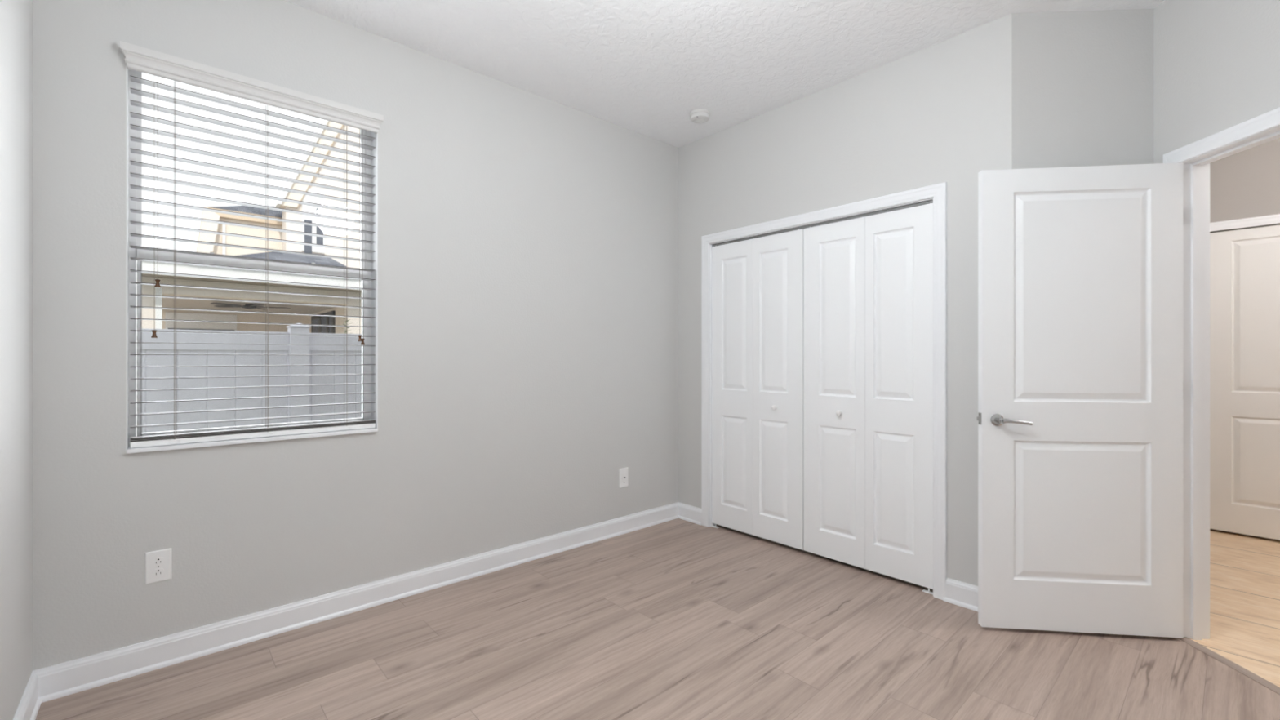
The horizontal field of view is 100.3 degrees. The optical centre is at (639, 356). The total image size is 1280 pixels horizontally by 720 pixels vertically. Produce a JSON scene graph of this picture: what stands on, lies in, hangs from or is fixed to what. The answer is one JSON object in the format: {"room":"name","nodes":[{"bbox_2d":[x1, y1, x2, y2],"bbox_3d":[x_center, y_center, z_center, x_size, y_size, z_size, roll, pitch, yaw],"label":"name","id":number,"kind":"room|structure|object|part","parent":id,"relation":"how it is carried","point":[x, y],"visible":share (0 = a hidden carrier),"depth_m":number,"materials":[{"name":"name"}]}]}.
{"room":"empty bedroom","nodes":[
{"label":"empty bedroom","id":0,"kind":"room"},
{"bbox_2d":[0,0,32,719],"bbox_3d":[-0.956,-0.180,0.486,0.120,2.740,3.524,0,0,-42],"label":"wall","id":1,"kind":"structure","parent":0,"point":[15,15],"depth_m":1.61,"materials":[{"name":"white paint"}]},
{"bbox_2d":[13,671,41,719],"bbox_3d":[-0.943,1.135,0.579,0.022,0.110,3.404,0,0,-42],"label":"baseboard","id":2,"kind":"structure","parent":1,"relation":"attached to","point":[29,704],"depth_m":1.74,"materials":[{"name":"white paint"}]},
{"bbox_2d":[32,0,678,671],"bbox_3d":[-0.958,-0.180,2.960,3.422,2.740,0.160,0,0,-42],"label":"wall","id":3,"kind":"structure","parent":0,"point":[528,242],"depth_m":2.62,"materials":[{"name":"white paint"}]},
{"bbox_2d":[145,547,171,584],"bbox_3d":[-1.847,0.805,2.050,0.076,0.120,0.007,0,0,-42],"label":"wall outlet","id":4,"kind":"object","parent":3,"relation":"attached to","point":[157,563],"visible":1,"depth_m":2.05,"materials":[{"name":"white plastic"}]},
{"bbox_2d":[152,568,164,576],"bbox_3d":[-1.846,0.827,2.048,0.033,0.027,0.002,0,0,-42],"label":"socket","id":5,"kind":"object","parent":4,"relation":"attached to","point":[156,571],"depth_m":2.05,"materials":[{"name":"white plastic"}]},
{"bbox_2d":[152,556,164,565],"bbox_3d":[-1.846,0.784,2.048,0.033,0.027,0.002,0,0,-42],"label":"socket","id":6,"kind":"object","parent":4,"relation":"attached to","point":[157,561],"depth_m":2.05,"materials":[{"name":"white plastic"}]},
{"bbox_2d":[126,64,377,453],"bbox_3d":[-1.637,-0.398,2.337,0.874,1.518,0.180,0,0,-42],"label":"window","id":7,"kind":"structure","parent":3,"relation":"in","point":[131,300],"depth_m":2.29,"materials":[{"name":"white paint"}]},
{"bbox_3d":[-1.681,-0.764,2.385,0.826,0.758,0.026,0,0,-42],"label":"sash","id":8,"kind":"part","parent":7,"relation":"part of","materials":[{"name":"white plastic"}]},
{"bbox_3d":[-1.662,-0.047,2.364,0.822,0.757,0.029,0,0,-42],"label":"sash","id":9,"kind":"part","parent":7,"relation":"part of","materials":[{"name":"white plastic"}]},
{"bbox_2d":[120,40,383,448],"bbox_3d":[-1.597,-0.406,2.292,0.905,1.498,0.098,0,0,-42],"label":"window blind","id":10,"kind":"object","parent":7,"relation":"attached to","point":[137,58],"visible":1,"depth_m":2.24,"materials":[{"name":"white plastic"}]},
{"bbox_3d":[-1.851,-0.693,2.051,0.002,0.802,0.002,0,0,3],"label":"tilt cord","id":11,"kind":"part","parent":10,"relation":"part of","materials":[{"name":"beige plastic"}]},
{"bbox_3d":[-1.833,-0.385,2.109,0.008,1.419,0.055,0,0,-42],"label":"ladder cord","id":12,"kind":"part","parent":10,"relation":"part of","materials":[{"name":"white fabric"}]},
{"bbox_3d":[-1.610,0.332,2.308,0.856,0.021,0.051,0,0,-42],"label":"rail","id":13,"kind":"part","parent":10,"relation":"part of","materials":[{"name":"white plastic"}]},
{"bbox_3d":[-1.609,-0.385,2.310,0.008,1.419,0.055,0,0,-42],"label":"ladder cord","id":14,"kind":"part","parent":10,"relation":"part of","materials":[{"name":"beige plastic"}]},
{"bbox_3d":[-1.382,-0.385,2.514,0.008,1.419,0.055,0,0,-42],"label":"ladder cord","id":15,"kind":"part","parent":10,"relation":"part of","materials":[{"name":"white fabric"}]},
{"bbox_3d":[-1.324,-0.596,2.524,0.002,0.996,0.002,0,0,3],"label":"lift cord","id":16,"kind":"part","parent":10,"relation":"part of","materials":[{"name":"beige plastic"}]},
{"bbox_3d":[-1.618,0.352,2.313,0.869,0.015,0.120,0,0,-42],"label":"sill","id":17,"kind":"part","parent":7,"relation":"part of","materials":[{"name":"white paint"}]},
{"bbox_2d":[33,502,678,702],"bbox_3d":[-0.895,1.135,2.894,3.187,0.110,0.022,0,0,-42],"label":"baseboard","id":18,"kind":"structure","parent":3,"relation":"attached to","point":[66,678],"depth_m":2.35,"materials":[{"name":"white paint"}]},
{"bbox_2d":[619,467,628,488],"bbox_3d":[-0.106,0.819,3.608,0.078,0.129,0.014,0,0,-42],"label":"wall jack","id":19,"kind":"object","parent":3,"relation":"attached to","point":[624,473],"visible":1,"depth_m":3.61,"materials":[{"name":"white plastic"}]},
{"bbox_2d":[35,518,1279,719],"bbox_3d":[1.503,1.240,2.078,5.907,0.100,4.760,0,0,-42],"label":"floor","id":20,"kind":"structure","parent":0,"point":[677,619],"depth_m":2.13,"materials":[{"name":"wood"}]},
{"bbox_2d":[711,521,718,528],"bbox_3d":[0.525,1.175,3.733,0.024,0.030,0.055,0,0,-42],"label":"pivot bracket","id":21,"kind":"object","parent":20,"relation":"on","point":[712,524],"visible":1,"depth_m":3.73,"materials":[{"name":"white metal"}]},
{"bbox_2d":[921,587,933,595],"bbox_3d":[1.456,1.175,2.696,0.024,0.030,0.055,0,0,-42],"label":"pivot bracket","id":22,"kind":"object","parent":20,"relation":"on","point":[923,590],"visible":0.81,"depth_m":2.70,"materials":[{"name":"white metal"}]},
{"bbox_2d":[1177,636,1279,694],"bbox_3d":[2.272,1.187,1.870,0.040,0.006,0.775,0,0,3],"label":"floor strip","id":23,"kind":"object","parent":20,"relation":"on","point":[1237,668],"visible":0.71,"depth_m":2.05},
{"bbox_2d":[284,0,1164,147],"bbox_3d":[1.517,-1.600,2.078,5.927,0.100,4.780,0,0,-42],"label":"ceiling","id":24,"kind":"structure","parent":0,"point":[642,67],"depth_m":2.63,"materials":[{"name":"white paint"}]},
{"bbox_2d":[689,108,710,123],"bbox_3d":[0.383,-1.528,3.408,0.132,0.044,0.132,0,0,-42],"label":"smoke detector","id":25,"kind":"object","parent":24,"relation":"attached to","point":[700,115],"visible":1,"depth_m":3.37,"materials":[{"name":"white plastic"}]},
{"bbox_2d":[678,13,1012,586],"bbox_3d":[1.024,-0.180,3.228,0.115,2.740,2.089,0,0,-42],"label":"wall","id":26,"kind":"structure","parent":0,"point":[941,112],"depth_m":2.81,"materials":[{"name":"white paint"}]},
{"bbox_2d":[678,502,701,524],"bbox_3d":[0.356,1.135,3.869,0.022,0.110,0.243,0,0,-42],"label":"baseboard","id":27,"kind":"structure","parent":26,"relation":"attached to","point":[686,512],"depth_m":3.86,"materials":[{"name":"white paint"}]},
{"bbox_2d":[711,200,933,246],"bbox_3d":[0.999,-0.775,3.222,0.023,0.021,1.446,0,0,-42],"label":"closet track","id":28,"kind":"object","parent":26,"relation":"attached to","point":[931,201],"visible":0.97,"depth_m":3.09,"materials":[{"name":"silver metal"}]},
{"bbox_2d":[711,228,803,550],"bbox_3d":[0.741,0.198,3.483,0.064,1.936,0.712,0,0,-42],"label":"door","id":29,"kind":"structure","parent":28,"relation":"hanging from","point":[757,283],"depth_m":3.46,"materials":[{"name":"white paint"}]},
{"bbox_3d":[0.842,0.318,3.349,0.034,0.029,0.029,0,0,-42],"label":"knob","id":30,"kind":"part","parent":29,"relation":"part of","materials":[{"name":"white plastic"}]},
{"bbox_2d":[803,203,933,589],"bbox_3d":[1.225,0.198,2.944,0.064,1.936,0.725,0,0,-42],"label":"door","id":31,"kind":"structure","parent":28,"relation":"hanging from","point":[868,281],"depth_m":2.92,"materials":[{"name":"white paint"}]},
{"bbox_3d":[1.129,0.318,3.029,0.034,0.029,0.029,0,0,-42],"label":"knob","id":32,"kind":"part","parent":31,"relation":"part of","materials":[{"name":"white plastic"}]},
{"bbox_2d":[701,182,946,599],"bbox_3d":[1.009,0.170,3.231,0.130,2.041,1.580,0,0,-42],"label":"door frame","id":33,"kind":"structure","parent":26,"relation":"attached to","point":[938,192],"depth_m":2.66,"materials":[{"name":"white paint"}]},
{"bbox_2d":[942,577,977,611],"bbox_3d":[1.861,1.135,2.420,0.841,0.110,0.168,0,0,17],"label":"baseboard","id":34,"kind":"structure","parent":26,"relation":"attached to","point":[960,593],"depth_m":2.55,"materials":[{"name":"white paint"}]},
{"bbox_2d":[1012,8,1153,168],"bbox_3d":[2.044,-0.180,2.450,0.724,2.740,0.115,0,0,3],"label":"wall","id":35,"kind":"structure","parent":0,"point":[1082,81],"depth_m":2.40,"materials":[{"name":"white paint"}]},
{"bbox_2d":[1153,0,1279,164],"bbox_3d":[2.311,-0.180,1.752,0.115,2.740,1.250,0,0,3],"label":"wall","id":36,"kind":"structure","parent":0,"point":[1216,63],"depth_m":2.13,"materials":[{"name":"white paint"}]},
{"bbox_2d":[976,162,1183,638],"bbox_3d":[1.885,0.182,2.291,0.821,1.984,0.143,0,0,7],"label":"door","id":37,"kind":"structure","parent":36,"relation":"in","point":[1080,418],"depth_m":2.27,"materials":[{"name":"white paint"}]},
{"bbox_3d":[1.487,0.271,2.338,0.001,0.052,0.023,0,0,7],"label":"latch plate","id":38,"kind":"part","parent":37,"relation":"part of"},
{"bbox_3d":[1.594,0.277,2.276,0.131,0.029,0.046,0,0,7],"label":"lever","id":39,"kind":"part","parent":37,"relation":"part of","materials":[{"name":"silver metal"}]},
{"bbox_2d":[1163,106,1279,639],"bbox_3d":[2.317,0.157,1.868,0.148,2.067,0.900,0,0,3],"label":"door frame","id":40,"kind":"structure","parent":36,"relation":"attached to","point":[1196,169],"depth_m":2.25,"materials":[{"name":"white paint"}]},
{"bbox_2d":[1209,137,1279,232],"bbox_3d":[4.508,-0.180,3.055,0.170,2.740,2.200,0,0,-42],"label":"wall","id":41,"kind":"structure","parent":0,"point":[1246,184],"depth_m":3.51,"materials":[{"name":"grey paint"}]},
{"bbox_2d":[1209,224,1279,540],"bbox_3d":[4.102,0.165,3.374,0.100,2.014,0.754,0,0,-42],"label":"door","id":42,"kind":"structure","parent":41,"relation":"in","point":[1245,264],"depth_m":3.53,"materials":[{"name":"white paint"}]},
{"bbox_2d":[1209,213,1279,231],"bbox_3d":[4.099,0.141,3.371,0.016,2.098,0.886,0,0,-42],"label":"door frame","id":43,"kind":"structure","parent":41,"relation":"attached to","point":[1273,219],"depth_m":3.50,"materials":[{"name":"white paint"}]},
{"label":"outside","id":44,"kind":"structure","parent":0,"visible":0},
{"bbox_3d":[-6.730,1.640,11.781,44.000,0.200,39.000,0,0,-42],"label":"ground","id":45,"kind":"structure","parent":44,"visible":0},
{"bbox_2d":[142,120,361,333],"bbox_3d":[-6.255,-2.485,8.781,9.700,8.050,4.900,0,0,-42],"label":"house","id":46,"kind":"structure","parent":45,"relation":"on","point":[205,248],"depth_m":9.26,"materials":[{"name":"paint"}]},
{"bbox_3d":[-7.442,-0.205,9.086,0.880,0.530,0.010,0,0,-42],"label":"pane","id":47,"kind":"part","parent":46,"relation":"part of","materials":[{"name":"grey glass"}]},
{"bbox_2d":[210,302,290,310],"bbox_3d":[-5.882,-0.757,8.084,0.996,0.075,1.001,0,0,-42],"label":"ceiling fan","id":48,"kind":"object","parent":46,"relation":"attached to","point":[226,305],"visible":0.94,"depth_m":8.03,"materials":[{"name":"grey"}]},
{"bbox_3d":[-6.016,-0.758,7.802,0.140,0.026,0.440,0,0,21],"label":"blade","id":49,"kind":"part","parent":48,"relation":"part of","materials":[{"name":"grey"}]},
{"bbox_3d":[-6.210,-0.758,8.097,0.440,0.026,0.140,0,0,3],"label":"blade","id":50,"kind":"part","parent":48,"relation":"part of","materials":[{"name":"grey"}]},
{"bbox_3d":[-5.910,-0.757,8.082,0.180,0.075,0.180,0,0,-42],"label":"motor","id":51,"kind":"part","parent":48,"relation":"part of","materials":[{"name":"grey metal"}]},
{"bbox_3d":[-5.659,-0.758,8.247,0.440,0.026,0.140,0,0,-33],"label":"blade","id":52,"kind":"part","parent":48,"relation":"part of","materials":[{"name":"grey"}]},
{"bbox_3d":[-5.146,-0.804,7.287,2.045,0.064,0.225,0,0,-42],"label":"beam trim","id":53,"kind":"part","parent":46,"relation":"part of","materials":[{"name":"paint"}]},
{"bbox_3d":[-5.838,-4.585,10.068,1.730,3.850,0.540,0,0,-42],"label":"rake trim","id":54,"kind":"part","parent":46,"relation":"part of","materials":[{"name":"white"}]},
{"bbox_2d":[304,219,311,253],"bbox_3d":[-6.011,-2.090,9.679,0.113,0.760,0.030,0,0,-42],"label":"shutter","id":55,"kind":"structure","parent":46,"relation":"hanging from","point":[308,228],"depth_m":9.67,"materials":[{"name":"grey"}]},
{"bbox_2d":[316,208,323,244],"bbox_3d":[-5.873,-2.380,9.802,0.102,0.660,0.030,0,0,-42],"label":"shutter","id":56,"kind":"structure","parent":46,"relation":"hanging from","point":[319,211],"depth_m":9.80,"materials":[{"name":"grey"}]},
{"bbox_3d":[-5.652,-4.585,10.276,1.695,3.850,0.440,0,0,-42],"label":"rake moulding","id":57,"kind":"part","parent":46,"relation":"part of","materials":[{"name":"beige"}]},
{"bbox_3d":[-5.493,0.375,9.249,0.010,2.130,1.620,0,0,-42],"label":"pane","id":58,"kind":"part","parent":46,"relation":"part of","materials":[{"name":"grey glass"}]},
{"bbox_2d":[142,323,361,432],"bbox_3d":[-1.893,0.634,5.104,7.146,1.812,0.146,0,0,-42],"label":"fence","id":59,"kind":"object","parent":45,"relation":"on","point":[148,360],"visible":0.12,"depth_m":4.10,"materials":[{"name":"white plastic"}]},
{"bbox_3d":[-3.630,-0.121,3.545,2.200,0.148,0.044,0,0,-42],"label":"rail","id":60,"kind":"part","parent":59,"relation":"part of","materials":[{"name":"white plastic"}]},
{"bbox_3d":[-3.630,0.652,3.545,2.200,1.397,0.022,0,0,-42],"label":"panel","id":61,"kind":"part","parent":59,"relation":"part of","materials":[{"name":"white plastic"}]},
{"bbox_3d":[-2.763,0.653,4.323,0.132,1.775,0.132,0,0,-42],"label":"post","id":62,"kind":"part","parent":59,"relation":"part of","materials":[{"name":"white plastic"}]},
{"bbox_3d":[-1.894,-0.121,5.103,2.202,0.148,0.044,0,0,-42],"label":"rail","id":63,"kind":"part","parent":59,"relation":"part of","materials":[{"name":"white plastic"}]},
{"bbox_3d":[-1.894,0.652,5.103,2.202,1.397,0.022,0,0,-42],"label":"panel","id":64,"kind":"part","parent":59,"relation":"part of","materials":[{"name":"white plastic"}]},
{"bbox_2d":[342,317,351,333],"bbox_3d":[-2.775,0.586,5.057,0.093,1.909,0.094,0,0,-42],"label":"shrub","id":65,"kind":"object","parent":45,"relation":"on","point":[346,321],"visible":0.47,"depth_m":5.06,"materials":[{"name":"green plant"}]}
]}

